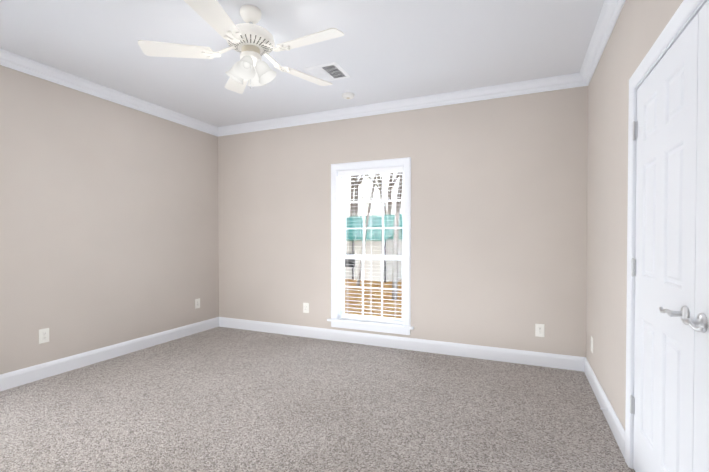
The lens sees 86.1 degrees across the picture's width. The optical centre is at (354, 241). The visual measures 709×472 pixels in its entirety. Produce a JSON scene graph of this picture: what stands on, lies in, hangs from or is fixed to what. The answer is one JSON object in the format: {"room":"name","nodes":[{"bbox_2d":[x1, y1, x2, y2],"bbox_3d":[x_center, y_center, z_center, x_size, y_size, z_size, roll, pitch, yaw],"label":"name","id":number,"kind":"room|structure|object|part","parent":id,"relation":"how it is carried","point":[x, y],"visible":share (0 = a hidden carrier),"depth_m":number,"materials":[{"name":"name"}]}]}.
{"room":"empty bedroom","nodes":[
{"label":"empty bedroom","id":0,"kind":"room"},
{"bbox_2d":[0,65,218,374],"bbox_3d":[-2.894,-0.162,3.211,0.160,2.740,4.600,0,1,24],"label":"wall","id":1,"kind":"structure","parent":0,"point":[108,223],"depth_m":3.76,"materials":[{"name":"beige paint"}]},
{"bbox_2d":[39,328,48,343],"bbox_3d":[-2.743,0.831,3.356,0.010,0.125,0.080,0,1,24],"label":"electrical outlet","id":2,"kind":"object","parent":1,"relation":"attached to","point":[43,335],"visible":1,"depth_m":3.35,"materials":[{"name":"white plastic"}]},
{"bbox_2d":[0,49,219,136],"bbox_3d":[-2.785,-1.481,3.144,0.080,0.102,4.600,0,1,24],"label":"crown molding","id":3,"kind":"structure","parent":1,"relation":"attached to","point":[8,59],"depth_m":3.71,"materials":[{"name":"white paint"}]},
{"bbox_2d":[0,317,219,390],"bbox_3d":[-2.814,1.142,3.194,0.015,0.133,4.600,0,1,24],"label":"baseboard","id":4,"kind":"structure","parent":1,"relation":"attached to","point":[16,378],"depth_m":3.75,"materials":[{"name":"white paint"}]},
{"bbox_2d":[195,298,199,308],"bbox_3d":[-2.043,0.804,4.946,0.010,0.125,0.080,0,1,24],"label":"electrical outlet","id":5,"kind":"object","parent":1,"relation":"attached to","point":[197,303],"visible":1,"depth_m":4.94,"materials":[{"name":"white plastic"}]},
{"bbox_2d":[0,0,604,126],"bbox_3d":[-0.434,-1.577,2.108,5.535,0.120,4.920,0,1,24],"label":"ceiling","id":6,"kind":"structure","parent":0,"point":[379,51],"depth_m":2.97,"materials":[{"name":"white paint"}]},
{"bbox_2d":[138,0,343,93],"bbox_3d":[-0.650,-1.256,2.482,1.270,0.532,1.311,0,1,24],"label":"fan","id":7,"kind":"object","parent":6,"relation":"hanging from","point":[251,41],"visible":1,"depth_m":2.43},
{"bbox_2d":[303,62,350,80],"bbox_3d":[-0.247,-1.531,3.447,0.330,0.009,0.330,0,1,24],"label":"ceiling vent","id":8,"kind":"object","parent":6,"relation":"in","point":[331,71],"visible":0.88,"depth_m":3.42,"materials":[{"name":"white metal"}]},
{"bbox_2d":[342,92,353,98],"bbox_3d":[-0.067,-1.523,3.979,0.134,0.040,0.134,0,1,24],"label":"smoke detector","id":9,"kind":"object","parent":6,"relation":"attached to","point":[347,95],"visible":0.98,"depth_m":3.94,"materials":[{"name":"white plastic"}]},
{"bbox_2d":[0,327,634,471],"bbox_3d":[-0.434,1.282,2.148,5.535,0.120,4.920,0,1,24],"label":"floor","id":10,"kind":"structure","parent":0,"point":[221,399],"depth_m":2.69,"materials":[{"name":"carpet"}]},
{"bbox_2d":[218,86,587,356],"bbox_3d":[0.159,-0.180,4.467,4.735,2.740,0.160,0,1,24],"label":"wall","id":11,"kind":"structure","parent":0,"point":[498,222],"depth_m":4.00,"materials":[{"name":"beige paint"}]},
{"bbox_2d":[303,303,308,312],"bbox_3d":[-0.605,0.822,4.724,0.080,0.125,0.010,0,1,24],"label":"electrical outlet","id":12,"kind":"object","parent":11,"relation":"attached to","point":[305,307],"visible":1,"depth_m":4.72,"materials":[{"name":"white plastic"}]},
{"bbox_2d":[327,157,413,334],"bbox_3d":[0.200,0.047,4.446,1.056,1.959,0.240,0,1,24],"label":"window","id":13,"kind":"structure","parent":11,"relation":"in","point":[338,235],"depth_m":4.45,"materials":[{"name":"white paint"}]},
{"bbox_2d":[338,166,402,323],"bbox_3d":[0.183,0.042,4.407,0.806,1.767,0.079,0,1,24],"label":"window blind","id":14,"kind":"object","parent":13,"relation":"attached to","point":[399,169],"visible":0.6,"depth_m":4.40,"materials":[{"name":"white plastic"}]},
{"bbox_3d":[0.216,0.037,4.483,0.726,1.681,0.034,0,1,24],"label":"glass","id":15,"kind":"part","parent":13,"relation":"part of","materials":[{"name":"clear glass"}]},
{"bbox_2d":[220,73,575,135],"bbox_3d":[0.108,-1.497,4.340,4.230,0.102,0.080,0,1,24],"label":"crown molding","id":16,"kind":"structure","parent":11,"relation":"attached to","point":[567,81],"depth_m":4.10,"materials":[{"name":"white paint"}]},
{"bbox_2d":[220,317,583,370],"bbox_3d":[0.137,1.125,4.398,4.385,0.133,0.015,0,1,24],"label":"baseboard","id":17,"kind":"structure","parent":11,"relation":"attached to","point":[568,362],"depth_m":4.14,"materials":[{"name":"white paint"}]},
{"bbox_2d":[535,324,544,336],"bbox_3d":[1.792,0.856,3.669,0.080,0.125,0.010,0,1,24],"label":"electrical outlet","id":18,"kind":"object","parent":11,"relation":"attached to","point":[539,330],"visible":1,"depth_m":3.67,"materials":[{"name":"white plastic"}]},
{"bbox_2d":[586,0,682,429],"bbox_3d":[1.293,-0.137,1.367,0.160,2.740,4.600,0,1,24],"label":"wall","id":19,"kind":"structure","parent":0,"point":[639,27],"depth_m":2.52,"materials":[{"name":"beige paint"}]},
{"bbox_2d":[591,336,592,352],"bbox_3d":[2.004,0.868,3.208,0.010,0.125,0.080,0,1,24],"label":"electrical outlet","id":20,"kind":"object","parent":19,"relation":"attached to","point":[591,344],"visible":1,"depth_m":3.19,"materials":[{"name":"white plastic"}]},
{"bbox_2d":[576,0,625,86],"bbox_3d":[1.184,-1.456,1.397,0.080,0.102,4.600,0,1,24],"label":"crown molding","id":21,"kind":"structure","parent":19,"relation":"attached to","point":[608,17],"depth_m":2.75,"materials":[{"name":"white paint"}]},
{"bbox_2d":[580,357,624,458],"bbox_3d":[1.825,1.147,2.810,0.015,0.133,1.483,0,1,24],"label":"baseboard","id":22,"kind":"structure","parent":19,"relation":"attached to","point":[614,423],"depth_m":2.59,"materials":[{"name":"white paint"}]},
{"bbox_2d":[630,12,698,471],"bbox_3d":[1.337,0.208,1.686,0.090,2.017,0.770,0,1,24],"label":"closet door","id":23,"kind":"structure","parent":19,"relation":"in","point":[663,264],"depth_m":1.60,"materials":[{"name":"white paint"}]},
{"bbox_2d":[625,0,707,468],"bbox_3d":[1.252,0.171,1.300,0.177,2.126,1.713,0,1,24],"label":"door frame","id":24,"kind":"structure","parent":19,"relation":"attached to","point":[684,15],"depth_m":2.04,"materials":[{"name":"white paint"}]},
{"bbox_2d":[682,0,708,471],"bbox_3d":[1.026,0.218,0.979,0.090,2.017,0.770,0,1,24],"label":"closet door","id":25,"kind":"structure","parent":19,"relation":"in","point":[699,324],"depth_m":1.27,"materials":[{"name":"white paint"}]},
{"label":"outside","id":26,"kind":"structure","parent":0,"visible":0},
{"bbox_2d":[345,278,401,318],"bbox_3d":[3.374,1.406,35.883,75.000,0.200,59.790,0,1,24],"label":"yard","id":27,"kind":"structure","parent":26,"point":[368,302],"depth_m":10.87,"materials":[{"name":"brown plant"}]},
{"bbox_2d":[345,214,402,281],"bbox_3d":[0.610,0.150,18.172,5.900,2.800,4.700,1,1,42],"label":"shed","id":28,"kind":"object","parent":27,"relation":"on","point":[350,236],"depth_m":15.69,"materials":[{"name":"white"}]},
{"bbox_2d":[350,172,402,299],"bbox_3d":[1.420,-11.060,23.109,26.322,25.141,32.172,0,1,24],"label":"trees","id":29,"kind":"object","parent":27,"relation":"on","point":[353,212],"depth_m":13.55,"materials":[{"name":"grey plant"}]},
{"bbox_2d":[346,173,402,216],"bbox_3d":[3.632,-10.029,40.032,62.000,22.548,0.300,0,1,24],"label":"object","id":30,"kind":"object","parent":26,"point":[376,205],"depth_m":40.62,"materials":[{"name":"white"}]}
]}

